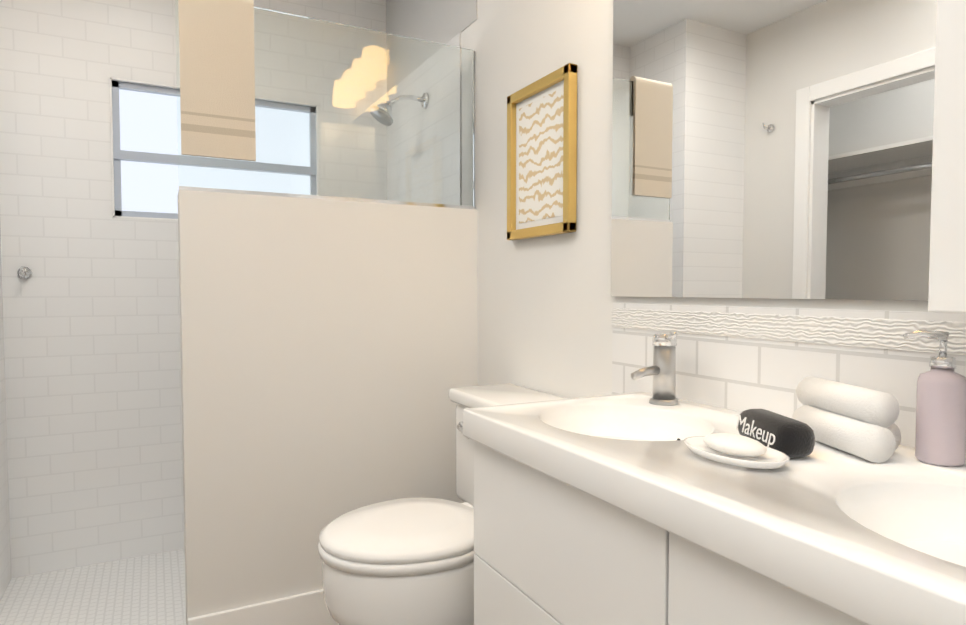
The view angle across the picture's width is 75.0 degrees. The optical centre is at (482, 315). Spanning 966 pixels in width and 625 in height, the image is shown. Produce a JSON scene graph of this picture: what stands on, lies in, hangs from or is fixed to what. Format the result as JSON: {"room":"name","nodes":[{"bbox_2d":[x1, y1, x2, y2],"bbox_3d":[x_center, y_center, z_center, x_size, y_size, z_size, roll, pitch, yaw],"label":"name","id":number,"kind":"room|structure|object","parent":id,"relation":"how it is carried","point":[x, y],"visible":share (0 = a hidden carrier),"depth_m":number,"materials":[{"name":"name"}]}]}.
{"room":"bathroom","nodes":[
{"label":"bathroom","id":0,"kind":"room"},
{"bbox_2d":[0,228,10,600],"bbox_3d":[-1.882,-0.243,2.033,0.450,2.500,0.440,-1,3,-28],"label":"wall","id":1,"kind":"structure","parent":0,"point":[5,563],"depth_m":2.31,"materials":[{"name":"tile"}]},
{"bbox_2d":[0,549,185,624],"bbox_3d":[-1.464,1.055,2.096,2.700,0.100,0.810,-1,3,-28],"label":"floor","id":2,"kind":"structure","parent":0,"point":[145,590],"depth_m":2.25,"materials":[{"name":"tile"}]},
{"bbox_2d":[0,0,385,577],"bbox_3d":[-1.679,-0.211,2.457,2.700,2.600,0.120,-1,3,-28],"label":"wall","id":3,"kind":"structure","parent":0,"point":[91,323],"depth_m":2.46,"materials":[{"name":"tile"}]},
{"bbox_2d":[17,266,31,278],"bbox_3d":[-1.707,-0.161,2.339,0.044,0.044,0.065,-1,3,-28],"label":"hook","id":4,"kind":"object","parent":3,"relation":"attached to","point":[24,272],"visible":1,"depth_m":2.36,"materials":[{"name":"silver metal"}]},
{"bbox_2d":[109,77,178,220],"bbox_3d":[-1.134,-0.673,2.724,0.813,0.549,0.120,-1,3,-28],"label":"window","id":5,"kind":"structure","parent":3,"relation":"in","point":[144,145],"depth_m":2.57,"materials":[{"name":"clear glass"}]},
{"bbox_2d":[177,190,476,624],"bbox_3d":[-0.464,0.321,2.059,0.935,1.370,0.130,-1,3,-28],"label":"wall","id":6,"kind":"structure","parent":0,"point":[328,348],"depth_m":1.94,"materials":[{"name":"white paint"}]},
{"bbox_2d":[188,589,338,624],"bbox_3d":[-0.430,0.933,2.021,0.935,0.150,0.014,-1,3,-28],"label":"baseboard","id":7,"kind":"structure","parent":6,"relation":"attached to","point":[308,608],"depth_m":1.92,"materials":[{"name":"white"}]},
{"bbox_2d":[175,0,474,208],"bbox_3d":[-0.446,-0.636,1.981,0.931,0.550,0.022,-1,3,-28],"label":"glass wall","id":8,"kind":"structure","parent":6,"relation":"on","point":[343,112],"depth_m":1.99,"materials":[{"name":"clear glass"}]},
{"bbox_2d":[178,0,255,160],"bbox_3d":[-0.764,-0.691,1.812,0.197,0.473,0.042,-1,3,-28],"label":"hanging towel","id":9,"kind":"object","parent":8,"relation":"hanging from","point":[217,74],"visible":1,"depth_m":1.79,"materials":[{"name":"beige fabric"}]},
{"bbox_2d":[461,0,929,398],"bbox_3d":[0.581,-0.158,1.181,0.120,2.600,4.480,-1,3,-28],"label":"wall","id":10,"kind":"structure","parent":0,"point":[544,312],"depth_m":1.79,"materials":[{"name":"white paint"}]},
{"bbox_2d":[386,0,476,43],"bbox_3d":[-0.239,-1.276,2.569,0.004,0.480,0.940,-1,3,-28],"label":"ceiling","id":11,"kind":"structure","parent":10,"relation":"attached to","point":[441,21],"depth_m":2.51,"materials":[{"name":"grey paint"}]},
{"bbox_2d":[445,33,460,47],"bbox_3d":[-0.270,-0.029,2.677,0.006,2.020,0.810,-1,3,-28],"label":"shower wall tile","id":12,"kind":"structure","parent":10,"relation":"attached to","point":[455,41],"depth_m":2.30,"materials":[{"name":"white tile"}]},
{"bbox_2d":[507,63,576,239],"bbox_3d":[0.161,-0.449,1.807,0.028,0.440,0.330,-1,3,-28],"label":"picture frame","id":13,"kind":"object","parent":10,"relation":"attached to","point":[541,157],"visible":1,"depth_m":1.79,"materials":[{"name":"gold metal"}]},
{"bbox_2d":[611,0,936,300],"bbox_3d":[0.500,-0.506,1.178,0.011,0.945,0.785,-1,3,-28],"label":"mirror","id":14,"kind":"object","parent":10,"relation":"attached to","point":[778,149],"visible":1,"depth_m":1.13,"materials":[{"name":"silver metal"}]},
{"bbox_2d":[612,303,965,447],"bbox_3d":[0.682,0.121,0.861,0.009,0.248,1.560,-1,3,-28],"label":"backsplash","id":15,"kind":"structure","parent":10,"relation":"attached to","point":[740,359],"depth_m":1.14,"materials":[{"name":"tile"}]},
{"bbox_2d":[928,0,965,313],"bbox_3d":[0.776,-0.471,0.485,0.168,0.958,0.690,-1,3,-28],"label":"upper cabinet","id":16,"kind":"object","parent":10,"relation":"attached to","point":[947,277],"visible":1,"depth_m":0.74,"materials":[{"name":"white paint"}]},
{"bbox_3d":[-0.480,1.132,0.220,2.700,0.100,3.430,-1,3,-28],"label":"floor","id":17,"kind":"structure","parent":0,"visible":0},
{"bbox_2d":[318,384,566,624],"bbox_3d":[-0.082,0.626,1.611,0.674,0.797,0.546,-1,3,-28],"label":"toilet","id":18,"kind":"object","parent":17,"relation":"on","point":[406,561],"visible":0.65,"depth_m":1.41,"materials":[{"name":"white ceramic"}]},
{"bbox_2d":[463,332,965,624],"bbox_3d":[0.414,0.550,0.885,0.462,1.009,1.080,-1,3,-28],"label":"bathroom vanity","id":19,"kind":"object","parent":17,"relation":"on","point":[631,508],"visible":0.92,"depth_m":0.80,"materials":[{"name":"white paint"}]},
{"bbox_2d":[631,332,678,405],"bbox_3d":[0.359,0.105,1.266,0.114,0.152,0.102,-1,3,-28],"label":"faucet","id":20,"kind":"object","parent":19,"relation":"on","point":[663,370],"depth_m":1.28,"materials":[{"name":"silver metal"}]},
{"bbox_2d":[684,433,789,468],"bbox_3d":[0.346,0.181,0.868,0.101,0.032,0.157,-1,3,-28],"label":"soap dish","id":21,"kind":"object","parent":19,"relation":"on","point":[736,450],"visible":1,"depth_m":0.84,"materials":[{"name":"white ceramic"}]},
{"bbox_2d":[736,409,814,457],"bbox_3d":[0.422,0.169,0.920,0.061,0.050,0.136,0,2,-6],"label":"pouch","id":22,"kind":"object","parent":19,"relation":"on","point":[791,437],"visible":1,"depth_m":0.87,"materials":[{"name":"black fabric"}]},
{"bbox_2d":[792,377,900,462],"bbox_3d":[0.539,0.147,0.946,0.087,0.092,0.202,0,2,-6],"label":"rolled towels","id":23,"kind":"object","parent":19,"relation":"on","point":[855,420],"visible":0.88,"depth_m":0.89,"materials":[{"name":"white fabric"}]},
{"bbox_2d":[903,330,965,466],"bbox_3d":[0.614,0.108,0.851,0.063,0.178,0.063,-1,3,-28],"label":"soap dispenser","id":24,"kind":"object","parent":19,"relation":"on","point":[940,433],"visible":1,"depth_m":0.83,"materials":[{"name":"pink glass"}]}
]}

